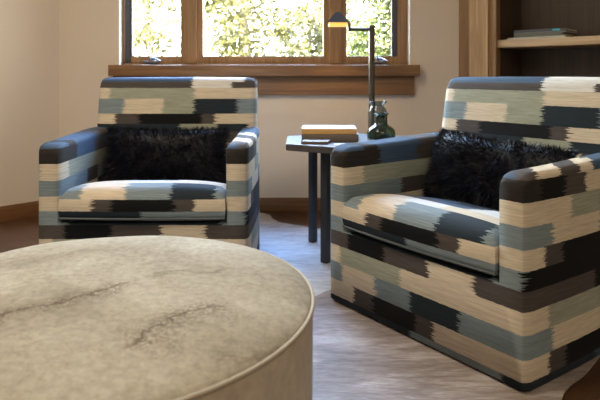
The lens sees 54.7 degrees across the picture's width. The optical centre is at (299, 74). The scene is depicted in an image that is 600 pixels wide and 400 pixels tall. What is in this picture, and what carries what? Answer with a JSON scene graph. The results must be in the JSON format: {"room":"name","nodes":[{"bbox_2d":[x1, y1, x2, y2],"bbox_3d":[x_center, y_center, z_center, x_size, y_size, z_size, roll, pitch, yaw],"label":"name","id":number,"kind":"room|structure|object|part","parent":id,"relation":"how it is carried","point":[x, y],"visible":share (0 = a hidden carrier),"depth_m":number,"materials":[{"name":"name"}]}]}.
{"room":"living room","nodes":[
{"label":"living room","id":0,"kind":"room"},
{"bbox_2d":[0,0,58,205],"bbox_3d":[-2.465,-0.440,2.845,0.140,2.620,2.621,0,0,45],"label":"wall","id":1,"kind":"structure","parent":0,"point":[29,29],"depth_m":3.54,"materials":[{"name":"paint"}]},
{"bbox_2d":[0,201,38,221],"bbox_3d":[-2.409,0.824,2.789,2.503,0.092,0.016,0,0,-45],"label":"baseboard","id":2,"kind":"structure","parent":1,"relation":"attached to","point":[29,209],"depth_m":3.50,"materials":[{"name":"brown wood"}]},
{"bbox_2d":[59,0,458,197],"bbox_3d":[-0.261,-0.440,3.755,2.659,2.620,0.150,0,0,0],"label":"wall","id":3,"kind":"structure","parent":0,"point":[88,29],"depth_m":3.68,"materials":[{"name":"paint"}]},
{"bbox_2d":[108,0,419,94],"bbox_3d":[-0.223,-0.732,3.716,1.940,1.717,0.228,0,0,0],"label":"window","id":4,"kind":"structure","parent":3,"relation":"in","point":[334,72],"depth_m":3.71,"materials":[{"name":"brown wood"}]},
{"bbox_3d":[-0.931,-0.802,3.776,0.393,1.455,0.069,0,0,0],"label":"casement sash","id":5,"kind":"part","parent":4,"relation":"part of","materials":[{"name":"brown wood"}]},
{"bbox_3d":[-0.237,-0.802,3.776,0.855,1.455,0.069,0,0,0],"label":"fixed sash","id":6,"kind":"part","parent":4,"relation":"part of","materials":[{"name":"brown wood"}]},
{"bbox_3d":[-0.223,-0.029,3.670,1.940,0.069,0.135,0,0,0],"label":"sill","id":7,"kind":"part","parent":4,"relation":"part of","materials":[{"name":"brown wood"}]},
{"bbox_3d":[-0.225,-0.810,3.783,1.846,1.560,0.095,0,0,0],"label":"frame","id":8,"kind":"part","parent":4,"relation":"part of","materials":[{"name":"brown wood"}]},
{"bbox_3d":[0.471,-0.802,3.776,0.413,1.455,0.069,0,0,0],"label":"casement sash","id":9,"kind":"part","parent":4,"relation":"part of","materials":[{"name":"brown wood"}]},
{"bbox_2d":[259,198,319,212],"bbox_3d":[-0.261,0.824,3.672,2.539,0.092,0.016,0,0,0],"label":"baseboard","id":10,"kind":"structure","parent":3,"relation":"attached to","point":[266,205],"depth_m":3.66,"materials":[{"name":"brown wood"}]},
{"bbox_2d":[0,213,599,399],"bbox_3d":[-0.200,0.930,0.600,7.000,0.120,6.800,0,0,0],"label":"floor","id":11,"kind":"structure","parent":0,"point":[20,233],"depth_m":3.07,"materials":[{"name":"brown wood"}]},
{"bbox_2d":[259,213,330,295],"bbox_3d":[-0.059,0.868,2.664,2.780,0.004,1.967,0,0,0],"label":"cowhide rug","id":12,"kind":"object","parent":11,"relation":"on","point":[288,242],"visible":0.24,"depth_m":2.89,"materials":[{"name":"grey fur"}]},
{"bbox_2d":[39,77,258,249],"bbox_3d":[-0.620,0.438,2.680,0.854,0.854,0.844,0,0,0],"label":"armchair","id":13,"kind":"object","parent":12,"relation":"on","point":[74,204],"visible":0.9,"depth_m":2.32,"materials":[{"name":"fabric"}]},
{"bbox_2d":[58,180,225,220],"bbox_3d":[-0.620,0.516,2.573,0.660,0.159,0.630,0,0,0],"label":"seat cushion","id":14,"kind":"object","parent":13,"relation":"on","point":[78,200],"depth_m":2.27,"materials":[{"name":"fabric"}]},
{"bbox_2d":[98,125,232,183],"bbox_3d":[-0.635,0.393,2.760,0.637,0.314,0.226,0,0,0],"label":"fur pillow","id":15,"kind":"object","parent":13,"relation":"on","point":[142,153],"visible":0.91,"depth_m":2.71,"materials":[{"name":"black fur"}]},
{"bbox_3d":[-0.620,0.427,2.963,0.800,0.832,0.277,0,0,0],"label":"backrest","id":16,"kind":"part","parent":13,"relation":"part of","materials":[{"name":"fabric"}]},
{"bbox_2d":[286,133,399,263],"bbox_3d":[0.245,0.591,2.840,0.620,0.548,0.713,0,0,0],"label":"side table","id":17,"kind":"object","parent":12,"relation":"on","point":[293,143],"visible":0.43,"depth_m":2.67,"materials":[{"name":"black wood"}]},
{"bbox_3d":[0.067,0.606,3.010,0.032,0.518,0.037,0,0,44],"label":"leg","id":18,"kind":"part","parent":17,"relation":"part of","materials":[{"name":"black metal"}]},
{"bbox_2d":[301,139,330,144],"bbox_3d":[0.075,0.310,2.690,0.124,0.013,0.084,0,0,12],"label":"notebook","id":19,"kind":"object","parent":17,"relation":"on","point":[305,141],"visible":1,"depth_m":2.66,"materials":[{"name":"white paper"}]},
{"bbox_3d":[0.118,0.606,2.680,0.037,0.518,0.032,0,0,38],"label":"leg","id":20,"kind":"part","parent":17,"relation":"part of","materials":[{"name":"black metal"}]},
{"bbox_2d":[302,133,357,141],"bbox_3d":[0.148,0.299,2.860,0.270,0.034,0.201,0,0,3],"label":"book","id":21,"kind":"object","parent":17,"relation":"on","point":[333,137],"visible":0.72,"depth_m":2.76,"materials":[{"name":"paper"}]},
{"bbox_2d":[302,125,356,133],"bbox_3d":[0.142,0.269,2.861,0.262,0.026,0.191,0,0,2],"label":"book","id":22,"kind":"object","parent":21,"relation":"on","point":[306,129],"visible":1,"depth_m":2.77,"materials":[{"name":"paper"}]},
{"bbox_2d":[368,101,386,127],"bbox_3d":[0.405,0.227,3.030,0.102,0.180,0.102,0,0,0],"label":"glass vase","id":23,"kind":"object","parent":17,"relation":"on","point":[376,106],"visible":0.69,"depth_m":3.00,"materials":[{"name":"grey"}]},
{"bbox_2d":[367,112,395,139],"bbox_3d":[0.402,0.252,2.875,0.142,0.129,0.142,0,0,0],"label":"glass jug","id":24,"kind":"object","parent":17,"relation":"on","point":[380,129],"visible":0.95,"depth_m":2.83,"materials":[{"name":"green glass"}]},
{"bbox_2d":[326,12,374,107],"bbox_3d":[0.342,0.255,3.330,0.381,1.230,0.240,0,0,0],"label":"floor lamp","id":25,"kind":"object","parent":11,"relation":"on","point":[337,20],"visible":0.48,"depth_m":3.31,"materials":[{"name":"brown metal"}]},
{"bbox_3d":[0.217,-0.328,3.330,0.132,0.064,0.132,0,0,0],"label":"lamp shade","id":26,"kind":"part","parent":25,"relation":"part of","materials":[{"name":"brown metal"}]},
{"bbox_2d":[328,22,347,26],"bbox_3d":[0.217,-0.292,3.330,0.104,0.024,0.104,0,0,0],"label":"diffuser","id":27,"kind":"object","parent":25,"relation":"attached to","point":[330,24],"depth_m":3.28,"materials":[{"name":"yellow"}]},
{"bbox_3d":[0.335,-0.279,3.330,0.118,0.057,0.019,0,0,0],"label":"swing arm","id":28,"kind":"part","parent":25,"relation":"part of","materials":[{"name":"brown metal"}]},
{"bbox_2d":[312,290,599,399],"bbox_3d":[-0.018,0.863,1.491,1.969,0.004,2.635,0,0,19],"label":"cowhide rug","id":29,"kind":"object","parent":11,"relation":"on","point":[357,356],"visible":0.29,"depth_m":1.70,"materials":[{"name":"grey fur"}]},
{"bbox_2d":[0,236,314,399],"bbox_3d":[-0.440,0.649,1.235,0.944,0.419,0.944,0,0,-32],"label":"ottoman","id":30,"kind":"object","parent":29,"relation":"on","point":[125,317],"visible":1,"depth_m":1.07,"materials":[{"name":"beige leather"}]},
{"bbox_2d":[331,77,599,390],"bbox_3d":[0.680,0.434,2.126,0.844,0.854,0.854,0,0,-36],"label":"armchair","id":31,"kind":"object","parent":29,"relation":"on","point":[511,293],"visible":0.92,"depth_m":1.79,"materials":[{"name":"fabric"}]},
{"bbox_2d":[342,194,498,272],"bbox_3d":[0.594,0.512,2.063,0.630,0.159,0.660,0,0,-36],"label":"seat cushion","id":32,"kind":"object","parent":31,"relation":"on","point":[442,235],"depth_m":1.86,"materials":[{"name":"fabric"}]},
{"bbox_2d":[422,127,581,209],"bbox_3d":[0.730,0.385,2.177,0.242,0.347,0.661,0,0,-36],"label":"fur pillow","id":33,"kind":"object","parent":31,"relation":"on","point":[468,168],"visible":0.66,"depth_m":2.17,"materials":[{"name":"black fur"}]},
{"bbox_3d":[0.908,0.423,2.295,0.277,0.832,0.800,0,0,-36],"label":"backrest","id":34,"kind":"part","parent":31,"relation":"part of","materials":[{"name":"fabric"}]},
{"bbox_2d":[459,0,599,76],"bbox_3d":[1.780,-0.340,3.143,1.850,2.420,0.388,0,0,45],"label":"bookcase","id":35,"kind":"object","parent":11,"relation":"on","point":[485,26],"visible":0.37,"depth_m":3.56,"materials":[{"name":"brown wood"}]},
{"bbox_3d":[1.055,-0.340,3.667,0.083,2.420,0.054,0,0,45],"label":"edge trim","id":36,"kind":"part","parent":35,"relation":"part of","materials":[{"name":"brown wood"}]},
{"bbox_3d":[1.315,-0.340,3.650,0.030,2.420,0.290,0,0,45],"label":"panel","id":37,"kind":"part","parent":35,"relation":"part of","materials":[{"name":"brown wood"}]},
{"bbox_2d":[507,35,574,39],"bbox_3d":[1.447,-0.217,3.453,0.340,0.012,0.221,0,0,44],"label":"book","id":38,"kind":"object","parent":35,"relation":"on","point":[559,35],"visible":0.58,"depth_m":3.35,"materials":[{"name":"paper"}]},
{"bbox_2d":[514,33,573,37],"bbox_3d":[1.451,-0.232,3.450,0.280,0.016,0.201,0,0,44],"label":"book","id":39,"kind":"object","parent":38,"relation":"on","point":[542,34],"visible":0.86,"depth_m":3.37,"materials":[{"name":"paper"}]},
{"bbox_2d":[514,30,577,34],"bbox_3d":[1.458,-0.246,3.443,0.300,0.010,0.201,0,0,43],"label":"book","id":40,"kind":"object","parent":39,"relation":"on","point":[565,31],"visible":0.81,"depth_m":3.37,"materials":[{"name":"paper"}]},
{"bbox_2d":[514,28,576,32],"bbox_3d":[1.458,-0.259,3.442,0.300,0.014,0.202,0,0,42],"label":"book","id":41,"kind":"object","parent":40,"relation":"on","point":[553,29],"visible":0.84,"depth_m":3.36,"materials":[{"name":"paper"}]},
{"bbox_3d":[1.793,-0.188,3.140,0.333,0.046,1.367,0,0,-45],"label":"shelf","id":42,"kind":"part","parent":35,"relation":"part of","materials":[{"name":"brown wood"}]},
{"bbox_3d":[1.918,-0.340,3.266,0.020,2.420,1.470,0,0,-45],"label":"panel","id":43,"kind":"part","parent":35,"relation":"part of","materials":[{"name":"brown wood"}]},
{"label":"outside","id":44,"kind":"structure","parent":0,"visible":0},
{"bbox_3d":[0.000,1.720,14.200,28.000,0.100,19.600,0,0,0],"label":"ground","id":45,"kind":"structure","parent":44,"visible":0},
{"bbox_2d":[134,0,205,55],"bbox_3d":[-2.960,-1.274,11.392,2.772,5.893,2.411,0,0,-20],"label":"tree","id":46,"kind":"object","parent":45,"relation":"on","point":[147,37],"visible":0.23,"depth_m":11.26,"materials":[{"name":"green plant"}]},
{"bbox_2d":[172,0,322,55],"bbox_3d":[-0.708,-1.137,8.597,2.806,5.620,2.457,0,0,-15],"label":"tree","id":47,"kind":"object","parent":45,"relation":"on","point":[234,40],"visible":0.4,"depth_m":8.35,"materials":[{"name":"green plant"}]},
{"bbox_2d":[261,0,377,55],"bbox_3d":[0.350,-1.421,11.547,2.450,6.187,2.274,0,0,-29],"label":"tree","id":48,"kind":"object","parent":45,"relation":"on","point":[316,38],"visible":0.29,"depth_m":11.34,"materials":[{"name":"green plant"}]},
{"bbox_2d":[296,0,390,55],"bbox_3d":[1.277,-1.157,8.213,2.463,5.659,2.374,0,0,-18],"label":"tree","id":49,"kind":"object","parent":45,"relation":"on","point":[358,43],"visible":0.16,"depth_m":7.98,"materials":[{"name":"green plant"}]}
]}

